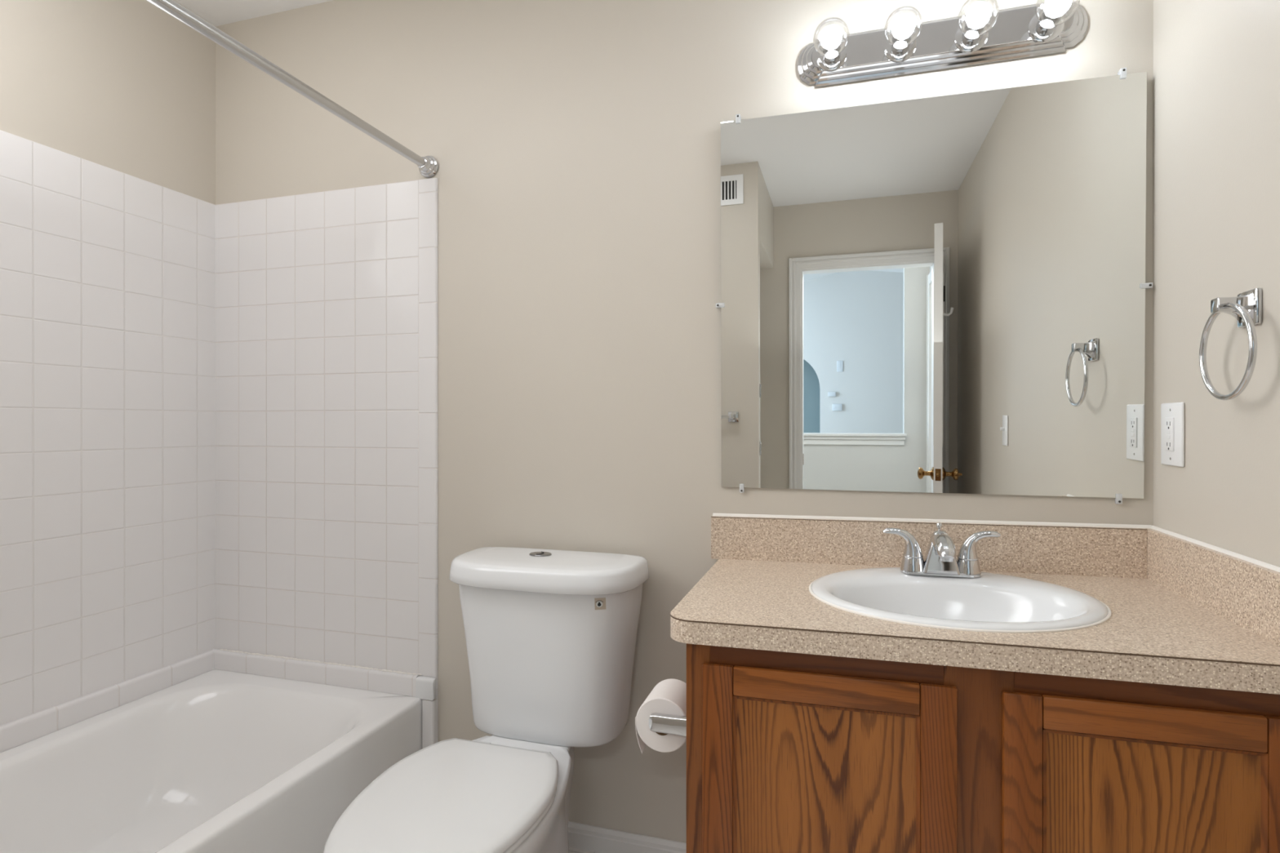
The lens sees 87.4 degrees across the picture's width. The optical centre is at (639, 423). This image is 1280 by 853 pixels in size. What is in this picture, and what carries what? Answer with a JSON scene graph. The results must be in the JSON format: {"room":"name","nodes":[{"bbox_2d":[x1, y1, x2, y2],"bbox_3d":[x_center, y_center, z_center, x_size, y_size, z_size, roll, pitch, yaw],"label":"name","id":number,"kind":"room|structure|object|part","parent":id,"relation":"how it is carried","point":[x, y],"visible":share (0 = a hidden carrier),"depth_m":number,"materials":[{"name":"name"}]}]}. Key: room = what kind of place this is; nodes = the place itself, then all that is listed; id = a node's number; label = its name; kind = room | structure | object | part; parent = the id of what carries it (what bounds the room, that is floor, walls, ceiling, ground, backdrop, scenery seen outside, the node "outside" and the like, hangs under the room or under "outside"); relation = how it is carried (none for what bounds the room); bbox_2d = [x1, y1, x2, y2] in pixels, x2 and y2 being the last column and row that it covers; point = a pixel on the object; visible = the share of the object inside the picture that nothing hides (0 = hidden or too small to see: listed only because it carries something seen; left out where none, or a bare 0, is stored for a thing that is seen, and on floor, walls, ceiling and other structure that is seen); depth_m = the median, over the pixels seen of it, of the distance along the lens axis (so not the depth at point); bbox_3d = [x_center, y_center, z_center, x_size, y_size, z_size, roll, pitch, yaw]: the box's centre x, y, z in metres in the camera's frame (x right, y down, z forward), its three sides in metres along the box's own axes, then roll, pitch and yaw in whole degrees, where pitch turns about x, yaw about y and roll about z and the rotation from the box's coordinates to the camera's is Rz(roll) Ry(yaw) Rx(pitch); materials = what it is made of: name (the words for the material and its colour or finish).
{"room":"bathroom","nodes":[
{"label":"bathroom","id":0,"kind":"room"},
{"bbox_2d":[0,0,215,204],"bbox_3d":[-1.835,-0.076,0.923,0.120,2.444,2.684,0,0,17],"label":"wall","id":1,"kind":"structure","parent":0,"point":[127,86],"depth_m":1.89,"materials":[{"name":"beige paint"}]},
{"bbox_2d":[173,0,332,26],"bbox_3d":[-0.516,-1.328,0.585,2.840,0.060,2.804,0,0,17],"label":"ceiling","id":2,"kind":"structure","parent":0,"point":[216,12],"depth_m":2.09,"materials":[{"name":"white paint"}]},
{"bbox_2d":[568,847,597,852],"bbox_3d":[-0.516,1.176,0.585,2.840,0.060,2.804,0,0,17],"label":"floor","id":3,"kind":"structure","parent":0,"point":[571,850],"depth_m":1.79,"materials":[{"name":"tile"}]},
{"bbox_2d":[0,669,422,852],"bbox_3d":[-1.225,0.970,1.335,0.792,0.353,1.524,0,0,17],"label":"bathtub","id":4,"kind":"object","parent":3,"relation":"on","point":[215,761],"visible":0.95,"depth_m":1.79,"materials":[{"name":"white ceramic"}]},
{"bbox_2d":[0,129,437,752],"bbox_3d":[-1.210,0.217,1.332,0.838,1.858,1.536,0,0,17],"label":"tile surround","id":5,"kind":"object","parent":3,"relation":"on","point":[219,422],"visible":0.99,"depth_m":1.99,"materials":[{"name":"white tile"}]},
{"bbox_3d":[-0.616,0.217,1.951,0.059,1.858,0.008,0,0,17],"label":"bullnose trim","id":6,"kind":"part","parent":5,"relation":"part of","materials":[{"name":"tile"}]},
{"bbox_2d":[323,546,648,852],"bbox_3d":[-0.325,0.741,1.423,0.503,0.811,0.801,0,0,17],"label":"toilet","id":7,"kind":"object","parent":3,"relation":"on","point":[551,634],"visible":1,"depth_m":1.58,"materials":[{"name":"white ceramic"}]},
{"bbox_3d":[-0.378,0.731,1.277,0.374,0.022,0.491,0,0,17],"label":"seat lid","id":8,"kind":"part","parent":7,"relation":"part of","materials":[{"name":"white plastic"}]},
{"bbox_3d":[-0.378,0.749,1.275,0.372,0.014,0.483,0,0,17],"label":"seat","id":9,"kind":"part","parent":7,"relation":"part of","materials":[{"name":"white plastic"}]},
{"bbox_3d":[-0.244,0.369,1.690,0.503,0.054,0.244,0,0,17],"label":"tank lid","id":10,"kind":"part","parent":7,"relation":"part of","materials":[{"name":"white ceramic"}]},
{"bbox_3d":[-0.242,0.577,1.697,0.476,0.391,0.217,0,0,17],"label":"tank","id":11,"kind":"part","parent":7,"relation":"part of","materials":[{"name":"white ceramic"}]},
{"bbox_2d":[686,643,1279,852],"bbox_3d":[0.585,0.758,1.297,0.897,0.776,0.540,0,0,17],"label":"vanity cabinet","id":12,"kind":"object","parent":3,"relation":"on","point":[787,752],"visible":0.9,"depth_m":1.05,"materials":[{"name":"brown wood"}]},
{"bbox_2d":[648,712,686,737],"bbox_3d":[0.083,0.579,1.350,0.094,0.048,0.165,0,0,17],"label":"toilet paper holder","id":13,"kind":"object","parent":12,"relation":"attached to","point":[676,725],"visible":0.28,"depth_m":1.28,"materials":[{"name":"silver metal"}]},
{"bbox_2d":[635,679,686,753],"bbox_3d":[0.057,0.594,1.359,0.108,0.114,0.105,0,0,17],"label":"toilet paper roll","id":14,"kind":"object","parent":13,"relation":"hanging from","point":[668,696],"visible":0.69,"depth_m":1.32,"materials":[{"name":"white paper"}]},
{"bbox_3d":[0.302,0.439,1.106,0.297,0.053,0.012,0,0,17],"label":"door rail","id":15,"kind":"part","parent":12,"relation":"part of","materials":[{"name":"brown wood"}]},
{"bbox_3d":[0.302,0.721,1.105,0.297,0.516,0.006,0,0,17],"label":"door moulding","id":16,"kind":"part","parent":12,"relation":"part of","materials":[{"name":"brown wood"}]},
{"bbox_3d":[0.304,0.407,1.123,0.374,0.062,0.019,0,0,17],"label":"rail","id":17,"kind":"part","parent":12,"relation":"part of","materials":[{"name":"brown wood"}]},
{"bbox_3d":[0.303,0.721,1.109,0.301,0.526,0.005,0,0,17],"label":"door panel","id":18,"kind":"part","parent":12,"relation":"part of","materials":[{"name":"brown wood"}]},
{"bbox_2d":[670,513,1279,694],"bbox_3d":[0.561,0.298,1.302,0.953,0.164,0.565,0,0,17],"label":"countertop","id":19,"kind":"structure","parent":12,"relation":"on","point":[1186,611],"depth_m":1.17,"materials":[{"name":"laminate"}]},
{"bbox_2d":[882,522,1000,577],"bbox_3d":[0.635,0.271,1.404,0.233,0.108,0.139,0,0,17],"label":"faucet","id":20,"kind":"object","parent":19,"relation":"on","point":[940,558],"visible":1,"depth_m":1.42,"materials":[{"name":"silver metal"}]},
{"bbox_3d":[0.576,0.260,1.467,0.083,0.061,0.042,0,0,17],"label":"handle","id":21,"kind":"part","parent":20,"relation":"part of","materials":[{"name":"silver metal"}]},
{"bbox_3d":[0.652,0.232,1.459,0.012,0.030,0.012,0,0,17],"label":"lift rod","id":22,"kind":"part","parent":20,"relation":"part of","materials":[{"name":"silver metal"}]},
{"bbox_3d":[0.648,0.321,1.445,0.160,0.009,0.052,0,0,17],"label":"plate","id":23,"kind":"part","parent":20,"relation":"part of","materials":[{"name":"silver metal"}]},
{"bbox_3d":[0.647,0.275,1.442,0.072,0.088,0.054,0,0,17],"label":"spout","id":24,"kind":"part","parent":20,"relation":"part of","materials":[{"name":"silver metal"}]},
{"bbox_3d":[0.632,0.254,1.393,0.040,0.044,0.117,0,0,17],"label":"spout","id":25,"kind":"part","parent":20,"relation":"part of","materials":[{"name":"silver metal"}]},
{"bbox_3d":[0.719,0.258,1.423,0.083,0.062,0.042,0,0,17],"label":"handle","id":26,"kind":"part","parent":20,"relation":"part of","materials":[{"name":"silver metal"}]},
{"bbox_2d":[808,567,1111,633],"bbox_3d":[0.596,0.398,1.295,0.522,0.153,0.464,0,0,17],"label":"sink","id":27,"kind":"object","parent":19,"relation":"in","point":[989,602],"visible":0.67,"depth_m":1.35,"materials":[{"name":"white ceramic"}]},
{"bbox_3d":[0.744,0.402,0.990,0.344,0.063,0.019,0,0,17],"label":"rail","id":28,"kind":"part","parent":12,"relation":"part of","materials":[{"name":"brown wood"}]},
{"bbox_3d":[0.741,0.718,0.976,0.280,0.529,0.005,0,0,17],"label":"door panel","id":29,"kind":"part","parent":12,"relation":"part of","materials":[{"name":"brown wood"}]},
{"bbox_3d":[0.741,0.435,0.973,0.276,0.053,0.012,0,0,17],"label":"door rail","id":30,"kind":"part","parent":12,"relation":"part of","materials":[{"name":"brown wood"}]},
{"bbox_3d":[0.740,0.718,0.972,0.276,0.519,0.006,0,0,17],"label":"door moulding","id":31,"kind":"part","parent":12,"relation":"part of","materials":[{"name":"brown wood"}]},
{"bbox_2d":[215,0,1153,843],"bbox_3d":[-0.123,-0.076,1.868,2.832,2.444,0.120,0,0,17],"label":"wall","id":32,"kind":"structure","parent":0,"point":[575,144],"depth_m":1.81,"materials":[{"name":"beige paint"}]},
{"bbox_2d":[146,0,438,177],"bbox_3d":[-0.838,-0.748,1.219,0.064,0.064,1.536,0,0,17],"label":"shower curtain rod","id":33,"kind":"object","parent":32,"relation":"attached to","point":[428,166],"visible":1,"depth_m":1.44,"materials":[{"name":"grey metal"}]},
{"bbox_2d":[568,821,686,852],"bbox_3d":[-0.176,1.115,1.814,0.857,0.061,0.014,0,0,17],"label":"baseboard","id":34,"kind":"structure","parent":32,"relation":"attached to","point":[580,836],"depth_m":1.78,"materials":[{"name":"white wood"}]},
{"bbox_2d":[715,302,724,308],"bbox_3d":[0.204,-0.299,1.697,0.022,0.011,0.017,0,0,17],"label":"mirror clip","id":35,"kind":"object","parent":32,"relation":"attached to","point":[718,305],"visible":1,"depth_m":1.69,"materials":[{"name":"white plastic"}]},
{"bbox_2d":[735,114,741,123],"bbox_3d":[0.247,-0.762,1.682,0.011,0.022,0.021,0,0,17],"label":"mirror clip","id":36,"kind":"object","parent":32,"relation":"attached to","point":[738,117],"visible":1,"depth_m":1.67,"materials":[{"name":"white plastic"}]},
{"bbox_2d":[739,484,744,493],"bbox_3d":[0.256,0.163,1.684,0.011,0.022,0.012,0,0,17],"label":"mirror clip","id":37,"kind":"object","parent":32,"relation":"attached to","point":[741,486],"visible":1,"depth_m":1.68,"materials":[{"name":"white plastic"}]},
{"bbox_2d":[711,515,1146,578],"bbox_3d":[0.628,0.282,1.562,0.932,0.117,0.028,0,0,17],"label":"backsplash","id":38,"kind":"structure","parent":32,"relation":"attached to","point":[1040,549],"depth_m":1.54,"materials":[{"name":"laminate"}]},
{"bbox_2d":[720,71,1146,498],"bbox_3d":[0.643,-0.300,1.564,0.914,0.922,0.013,0,0,17],"label":"mirror","id":39,"kind":"object","parent":32,"relation":"attached to","point":[944,294],"visible":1,"depth_m":1.55,"materials":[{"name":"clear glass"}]},
{"bbox_2d":[796,0,1088,88],"bbox_3d":[0.661,-0.878,1.484,0.622,0.115,0.158,0,0,17],"label":"vanity light","id":40,"kind":"object","parent":32,"relation":"attached to","point":[982,36],"visible":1,"depth_m":1.51,"materials":[{"name":"silver metal"}]},
{"bbox_3d":[0.434,-0.872,1.520,0.079,0.079,0.093,0,0,17],"label":"bulb","id":41,"kind":"part","parent":40,"relation":"part of","materials":[{"name":"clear glass"}]},
{"bbox_2d":[817,43,847,71],"bbox_3d":[0.452,-0.872,1.578,0.069,0.069,0.028,0,0,17],"label":"socket","id":42,"kind":"object","parent":40,"relation":"attached to","point":[839,62],"depth_m":1.58,"materials":[{"name":"silver metal"}]},
{"bbox_2d":[884,34,916,62],"bbox_3d":[0.597,-0.870,1.533,0.069,0.069,0.028,0,0,17],"label":"socket","id":43,"kind":"object","parent":40,"relation":"attached to","point":[891,53],"depth_m":1.54,"materials":[{"name":"silver metal"}]},
{"bbox_3d":[0.579,-0.870,1.475,0.079,0.079,0.093,0,0,17],"label":"bulb","id":44,"kind":"part","parent":40,"relation":"part of","materials":[{"name":"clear glass"}]},
{"bbox_2d":[954,22,988,52],"bbox_3d":[0.740,-0.868,1.490,0.069,0.069,0.028,0,0,17],"label":"socket","id":45,"kind":"object","parent":40,"relation":"attached to","point":[962,42],"depth_m":1.50,"materials":[{"name":"silver metal"}]},
{"bbox_3d":[0.722,-0.868,1.432,0.079,0.079,0.093,0,0,17],"label":"bulb","id":46,"kind":"part","parent":40,"relation":"part of","materials":[{"name":"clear glass"}]},
{"bbox_2d":[1027,10,1064,42],"bbox_3d":[0.881,-0.866,1.447,0.069,0.069,0.028,0,0,17],"label":"socket","id":47,"kind":"object","parent":40,"relation":"attached to","point":[1037,32],"depth_m":1.46,"materials":[{"name":"silver metal"}]},
{"bbox_3d":[0.864,-0.866,1.389,0.079,0.079,0.093,0,0,17],"label":"bulb","id":48,"kind":"part","parent":40,"relation":"part of","materials":[{"name":"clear glass"}]},
{"bbox_2d":[1115,493,1122,504],"bbox_3d":[1.035,0.163,1.448,0.011,0.022,0.012,0,0,17],"label":"mirror clip","id":49,"kind":"object","parent":32,"relation":"attached to","point":[1118,500],"visible":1,"depth_m":1.44,"materials":[{"name":"white plastic"}]},
{"bbox_2d":[1117,67,1126,78],"bbox_3d":[1.038,-0.751,1.442,0.011,0.022,0.021,0,0,17],"label":"mirror clip","id":50,"kind":"object","parent":32,"relation":"attached to","point":[1122,72],"visible":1,"depth_m":1.43,"materials":[{"name":"white plastic"}]},
{"bbox_2d":[1140,282,1153,288],"bbox_3d":[1.081,-0.294,1.431,0.022,0.011,0.017,0,0,17],"label":"mirror clip","id":51,"kind":"object","parent":32,"relation":"attached to","point":[1148,285],"visible":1,"depth_m":1.43,"materials":[{"name":"white plastic"}]},
{"bbox_2d":[1153,0,1279,567],"bbox_3d":[0.767,-0.076,0.133,0.120,2.444,2.684,0,0,17],"label":"wall","id":52,"kind":"structure","parent":0,"point":[1216,63],"depth_m":1.20,"materials":[{"name":"beige paint"}]},
{"bbox_2d":[1160,402,1184,466],"bbox_3d":[1.067,0.022,1.344,0.010,0.126,0.090,0,0,17],"label":"electrical outlet","id":53,"kind":"object","parent":52,"relation":"attached to","point":[1172,415],"visible":1,"depth_m":1.33,"materials":[{"name":"white plastic"}]},
{"bbox_2d":[1164,417,1174,451],"bbox_3d":[1.065,0.022,1.346,0.004,0.067,0.034,0,0,17],"label":"receptacle","id":54,"kind":"object","parent":53,"relation":"attached to","point":[1169,422],"depth_m":1.34,"materials":[{"name":"white plastic"}]},
{"bbox_2d":[1199,287,1262,400],"bbox_3d":[0.966,-0.127,1.084,0.051,0.179,0.159,0,0,17],"label":"towel ring","id":55,"kind":"object","parent":52,"relation":"attached to","point":[1246,307],"visible":1,"depth_m":1.07,"materials":[{"name":"silver metal"}]},
{"bbox_3d":[0.965,-0.187,1.095,0.044,0.045,0.045,0,0,17],"label":"arm","id":56,"kind":"part","parent":55,"relation":"part of","materials":[{"name":"silver metal"}]},
{"bbox_3d":[0.989,-0.187,1.088,0.009,0.058,0.058,0,0,17],"label":"mounting plate","id":57,"kind":"part","parent":55,"relation":"part of","materials":[{"name":"silver metal"}]}
]}

